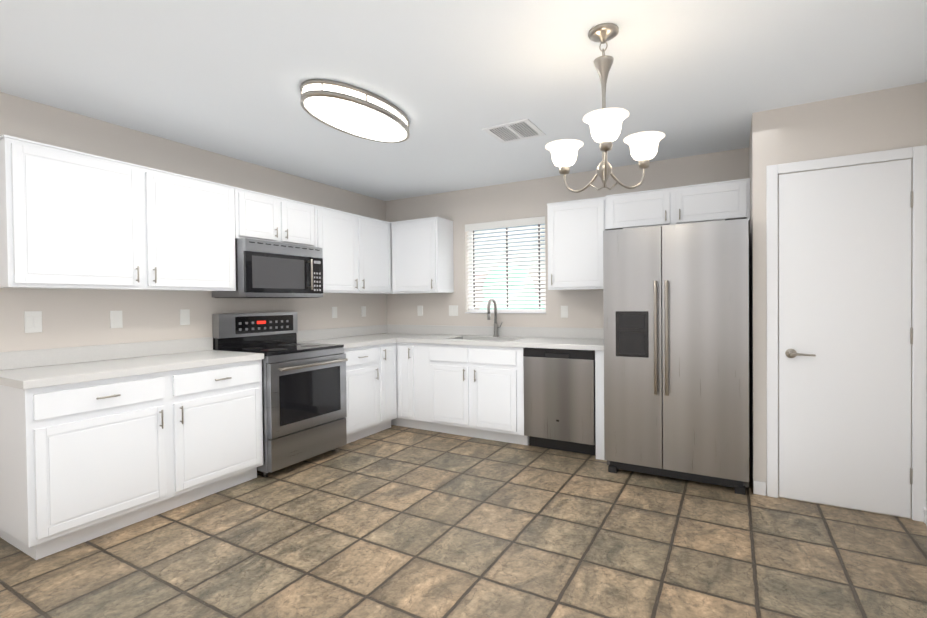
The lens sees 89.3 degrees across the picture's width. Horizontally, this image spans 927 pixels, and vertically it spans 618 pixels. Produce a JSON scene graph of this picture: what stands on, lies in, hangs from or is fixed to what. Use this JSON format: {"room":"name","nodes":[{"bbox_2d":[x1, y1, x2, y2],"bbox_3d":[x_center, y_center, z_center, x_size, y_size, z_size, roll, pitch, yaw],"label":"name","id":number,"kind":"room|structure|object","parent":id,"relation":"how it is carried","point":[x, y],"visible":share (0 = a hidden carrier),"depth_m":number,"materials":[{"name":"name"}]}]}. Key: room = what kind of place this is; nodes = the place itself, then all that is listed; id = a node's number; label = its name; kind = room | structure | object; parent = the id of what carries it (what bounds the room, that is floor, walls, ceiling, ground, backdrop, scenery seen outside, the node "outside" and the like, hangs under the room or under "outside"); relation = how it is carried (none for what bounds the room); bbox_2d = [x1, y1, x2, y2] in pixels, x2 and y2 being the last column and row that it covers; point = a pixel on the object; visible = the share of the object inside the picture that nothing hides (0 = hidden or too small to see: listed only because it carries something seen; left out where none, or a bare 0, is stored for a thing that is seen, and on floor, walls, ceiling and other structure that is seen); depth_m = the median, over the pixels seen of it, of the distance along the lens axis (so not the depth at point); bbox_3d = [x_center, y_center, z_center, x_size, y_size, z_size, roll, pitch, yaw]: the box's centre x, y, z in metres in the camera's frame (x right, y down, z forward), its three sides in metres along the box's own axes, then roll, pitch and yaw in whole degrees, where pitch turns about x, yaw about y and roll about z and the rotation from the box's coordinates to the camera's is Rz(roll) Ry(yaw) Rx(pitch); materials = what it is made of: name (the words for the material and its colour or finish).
{"room":"kitchen","nodes":[
{"label":"kitchen","id":0,"kind":"room"},
{"bbox_2d":[0,425,926,617],"bbox_3d":[-0.582,1.300,1.593,4.774,0.100,6.880,0,1,30],"label":"floor","id":1,"kind":"structure","parent":0,"point":[394,521],"depth_m":2.39,"materials":[{"name":"tile"}]},
{"bbox_2d":[0,359,262,559],"bbox_3d":[-2.027,0.810,2.968,0.619,0.872,1.308,0,1,30],"label":"base cabinet","id":2,"kind":"object","parent":1,"relation":"on","point":[81,462],"visible":0.94,"depth_m":2.56,"materials":[{"name":"white wood"}]},
{"bbox_2d":[0,337,263,389],"bbox_3d":[-2.031,0.301,2.951,0.630,0.141,1.321,0,1,30],"label":"countertop","id":3,"kind":"structure","parent":2,"relation":"on","point":[28,369],"depth_m":2.85,"materials":[{"name":"white stone"}]},
{"bbox_2d":[212,312,347,476],"bbox_3d":[-1.454,0.630,3.835,0.742,1.195,0.760,0,1,30],"label":"range","id":4,"kind":"object","parent":1,"relation":"on","point":[304,403],"visible":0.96,"depth_m":3.69,"materials":[{"name":"silver metal"}]},
{"bbox_2d":[344,342,396,443],"bbox_3d":[-1.108,0.778,4.538,0.652,0.872,0.784,0,1,30],"label":"base cabinet","id":5,"kind":"object","parent":1,"relation":"on","point":[371,390],"visible":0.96,"depth_m":4.38,"materials":[{"name":"white wood"}]},
{"bbox_2d":[296,325,399,348],"bbox_3d":[-1.118,0.270,4.515,0.660,0.141,0.750,0,1,30],"label":"countertop","id":6,"kind":"structure","parent":5,"relation":"on","point":[350,337],"depth_m":4.69,"materials":[{"name":"white stone"}]},
{"bbox_2d":[391,342,402,425],"bbox_3d":[-0.760,0.766,5.129,0.670,0.872,0.619,0,1,30],"label":"cabinet filler","id":7,"kind":"object","parent":1,"relation":"on","point":[398,421],"depth_m":4.71,"materials":[{"name":"white wood"}]},
{"bbox_2d":[399,342,422,429],"bbox_3d":[-0.382,0.766,4.912,0.287,0.872,0.619,0,1,30],"label":"base cabinet","id":8,"kind":"object","parent":1,"relation":"on","point":[412,352],"depth_m":4.63,"materials":[{"name":"white wood"}]},
{"bbox_2d":[423,343,529,444],"bbox_3d":[0.205,0.764,4.576,1.065,0.872,0.619,0,1,30],"label":"base cabinet","id":9,"kind":"object","parent":1,"relation":"on","point":[471,391],"depth_m":4.30,"materials":[{"name":"white wood"}]},
{"bbox_2d":[376,324,603,350],"bbox_3d":[0.109,0.256,4.611,2.694,0.141,0.636,0,1,30],"label":"countertop","id":10,"kind":"structure","parent":9,"relation":"on","point":[536,337],"depth_m":4.55,"materials":[{"name":"white stone"}]},
{"bbox_2d":[487,298,501,336],"bbox_3d":[0.313,0.087,4.694,0.110,0.388,0.197,0,1,30],"label":"faucet","id":11,"kind":"object","parent":10,"relation":"on","point":[496,327],"visible":1,"depth_m":4.75,"materials":[{"name":"silver metal"}]},
{"bbox_2d":[523,348,595,454],"bbox_3d":[0.931,0.763,4.157,0.605,0.870,0.625,0,1,30],"label":"dishwasher","id":12,"kind":"object","parent":1,"relation":"on","point":[559,399],"visible":0.81,"depth_m":3.89,"materials":[{"name":"silver metal"}]},
{"bbox_2d":[595,350,606,460],"bbox_3d":[1.248,0.761,3.990,0.102,0.872,0.600,0,1,30],"label":"cabinet filler","id":13,"kind":"object","parent":1,"relation":"on","point":[599,393],"visible":0.19,"depth_m":3.74,"materials":[{"name":"white wood"}]},
{"bbox_2d":[603,217,748,494],"bbox_3d":[1.619,0.303,3.557,0.910,1.792,0.907,0,1,30],"label":"refrigerator","id":14,"kind":"object","parent":1,"relation":"on","point":[676,346],"visible":1,"depth_m":3.19,"materials":[{"name":"silver metal"}]},
{"bbox_2d":[0,82,926,518],"bbox_3d":[-0.596,0.015,1.575,4.774,2.470,6.880,0,1,30],"label":"wall","id":15,"kind":"structure","parent":0,"point":[884,120],"depth_m":3.32,"materials":[{"name":"grey paint"}]},
{"bbox_2d":[24,311,41,332],"bbox_3d":[-2.511,0.076,2.739,0.009,0.125,0.078,0,1,30],"label":"light switch","id":16,"kind":"object","parent":15,"relation":"attached to","point":[32,321],"visible":1,"depth_m":2.74,"materials":[{"name":"white plastic"}]},
{"bbox_2d":[110,311,122,327],"bbox_3d":[-2.300,0.068,3.109,0.008,0.115,0.070,0,1,30],"label":"electrical outlet","id":17,"kind":"object","parent":15,"relation":"attached to","point":[116,321],"visible":1,"depth_m":3.11,"materials":[{"name":"white plastic"}]},
{"bbox_2d":[0,135,235,290],"bbox_3d":[-2.155,-0.515,3.031,0.339,0.772,1.276,0,1,30],"label":"upper cabinet","id":18,"kind":"object","parent":15,"relation":"attached to","point":[71,219],"visible":1,"depth_m":2.76,"materials":[{"name":"white wood"}]},
{"bbox_2d":[180,309,189,324],"bbox_3d":[-2.077,0.061,3.498,0.008,0.115,0.070,0,1,30],"label":"electrical outlet","id":19,"kind":"object","parent":15,"relation":"attached to","point":[184,316],"visible":1,"depth_m":3.50,"materials":[{"name":"white plastic"}]},
{"bbox_2d":[234,187,314,246],"bbox_3d":[-1.633,-0.728,3.911,0.372,0.382,0.776,0,1,30],"label":"upper cabinet","id":20,"kind":"object","parent":15,"relation":"attached to","point":[263,216],"visible":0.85,"depth_m":3.78,"materials":[{"name":"white wood"}]},
{"bbox_2d":[212,238,322,297],"bbox_3d":[-1.586,-0.312,3.892,0.470,0.439,0.760,0,1,30],"label":"microwave","id":21,"kind":"object","parent":20,"relation":"attached to","point":[267,269],"visible":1,"depth_m":3.70,"materials":[{"name":"silver metal"}]},
{"bbox_2d":[332,307,336,317],"bbox_3d":[-1.322,0.035,4.815,0.008,0.115,0.070,0,1,30],"label":"electrical outlet","id":22,"kind":"object","parent":15,"relation":"attached to","point":[334,312],"visible":1,"depth_m":4.81,"materials":[{"name":"white plastic"}]},
{"bbox_2d":[314,205,391,293],"bbox_3d":[-1.193,-0.548,4.711,0.339,0.772,1.036,0,1,30],"label":"upper cabinet","id":23,"kind":"object","parent":15,"relation":"attached to","point":[357,253],"depth_m":4.58,"materials":[{"name":"white wood"}]},
{"bbox_2d":[361,306,365,316],"bbox_3d":[-1.104,0.027,5.197,0.008,0.115,0.070,0,1,30],"label":"electrical outlet","id":24,"kind":"object","parent":15,"relation":"attached to","point":[363,311],"visible":1,"depth_m":5.19,"materials":[{"name":"white plastic"}]},
{"bbox_2d":[417,306,422,315],"bbox_3d":[-0.492,0.019,5.312,0.070,0.115,0.008,0,1,30],"label":"electrical outlet","id":25,"kind":"object","parent":15,"relation":"attached to","point":[420,310],"visible":1,"depth_m":5.31,"materials":[{"name":"white plastic"}]},
{"bbox_2d":[391,217,453,293],"bbox_3d":[-0.456,-0.559,5.071,0.604,0.777,0.372,0,1,30],"label":"upper cabinet","id":26,"kind":"object","parent":15,"relation":"attached to","point":[422,255],"visible":1,"depth_m":4.93,"materials":[{"name":"white wood"}]},
{"bbox_2d":[449,305,457,315],"bbox_3d":[-0.110,0.018,5.093,0.115,0.115,0.009,0,1,30],"label":"electrical outlet","id":27,"kind":"object","parent":15,"relation":"attached to","point":[453,310],"visible":1,"depth_m":5.09,"materials":[{"name":"white plastic"}]},
{"bbox_2d":[465,227,545,312],"bbox_3d":[0.438,-0.431,4.846,0.900,0.950,0.142,0,1,30],"label":"window","id":28,"kind":"structure","parent":15,"relation":"in","point":[498,293],"depth_m":4.90,"materials":[{"name":"white"}]},
{"bbox_2d":[465,216,545,311],"bbox_3d":[0.428,-0.438,4.827,0.896,0.932,0.075,0,1,30],"label":"window blinds","id":29,"kind":"object","parent":28,"relation":"attached to","point":[524,295],"visible":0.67,"depth_m":4.81,"materials":[{"name":"white plastic"}]},
{"bbox_2d":[561,306,567,317],"bbox_3d":[0.963,0.025,4.479,0.070,0.115,0.008,0,1,30],"label":"electrical outlet","id":30,"kind":"object","parent":15,"relation":"attached to","point":[564,311],"visible":1,"depth_m":4.47,"materials":[{"name":"white plastic"}]},
{"bbox_2d":[547,196,606,289],"bbox_3d":[1.051,-0.562,4.207,0.533,0.777,0.372,0,1,30],"label":"upper cabinet","id":31,"kind":"object","parent":15,"relation":"attached to","point":[576,228],"visible":0.9,"depth_m":4.07,"materials":[{"name":"white wood"}]},
{"bbox_2d":[606,178,749,228],"bbox_3d":[1.715,-0.801,3.799,1.032,0.302,0.412,0,1,30],"label":"upper cabinet","id":32,"kind":"object","parent":15,"relation":"attached to","point":[713,201],"visible":0.96,"depth_m":3.62,"materials":[{"name":"white wood"}]},
{"bbox_2d":[779,159,912,517],"bbox_3d":[2.262,0.174,2.798,0.632,2.042,0.060,0,1,30],"label":"pantry door","id":33,"kind":"structure","parent":15,"relation":"in","point":[845,335],"depth_m":2.81,"materials":[{"name":"white paint"}]},
{"bbox_2d":[766,145,926,521],"bbox_3d":[2.269,0.145,2.817,0.755,2.115,0.018,0,1,30],"label":"door frame","id":34,"kind":"structure","parent":15,"relation":"attached to","point":[918,154],"depth_m":2.66,"materials":[{"name":"white wood"}]},
{"bbox_2d":[924,507,926,524],"bbox_3d":[1.164,1.209,0.136,0.012,0.085,5.806,0,1,30],"label":"baseboard","id":35,"kind":"structure","parent":15,"relation":"attached to","point":[925,509],"depth_m":2.62,"materials":[{"name":"white wood"}]},
{"bbox_2d":[0,0,926,200],"bbox_3d":[-0.609,-1.270,1.557,4.774,0.100,6.880,0,1,30],"label":"ceiling","id":36,"kind":"structure","parent":0,"point":[450,79],"depth_m":2.43,"materials":[{"name":"white paint"}]},
{"bbox_2d":[300,79,409,142],"bbox_3d":[-0.638,-1.187,2.889,0.430,0.101,0.840,0,1,30],"label":"oval ceiling light","id":37,"kind":"object","parent":36,"relation":"attached to","point":[352,110],"visible":1,"depth_m":2.74,"materials":[{"name":"white glass"}]},
{"bbox_2d":[482,119,545,142],"bbox_3d":[0.360,-1.250,3.314,0.340,0.007,0.340,0,1,30],"label":"ceiling vent","id":38,"kind":"object","parent":36,"relation":"in","point":[523,129],"visible":1,"depth_m":3.30,"materials":[{"name":"white metal"}]},
{"bbox_2d":[545,23,664,192],"bbox_3d":[0.592,-0.887,2.091,0.526,0.704,0.526,0,1,30],"label":"chandelier","id":39,"kind":"object","parent":36,"relation":"hanging from","point":[604,123],"visible":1,"depth_m":2.09,"materials":[{"name":"white glass"}]},
{"label":"outside","id":40,"kind":"structure","parent":0,"visible":0},
{"bbox_2d":[475,272,544,304],"bbox_3d":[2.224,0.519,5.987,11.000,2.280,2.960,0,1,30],"label":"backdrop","id":41,"kind":"structure","parent":40,"point":[528,273],"depth_m":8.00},
{"bbox_2d":[483,266,544,308],"bbox_3d":[0.848,0.219,7.409,1.200,1.870,1.250,0,1,30],"label":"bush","id":42,"kind":"object","parent":41,"relation":"on","point":[510,285],"depth_m":7.14,"materials":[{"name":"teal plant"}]}
]}

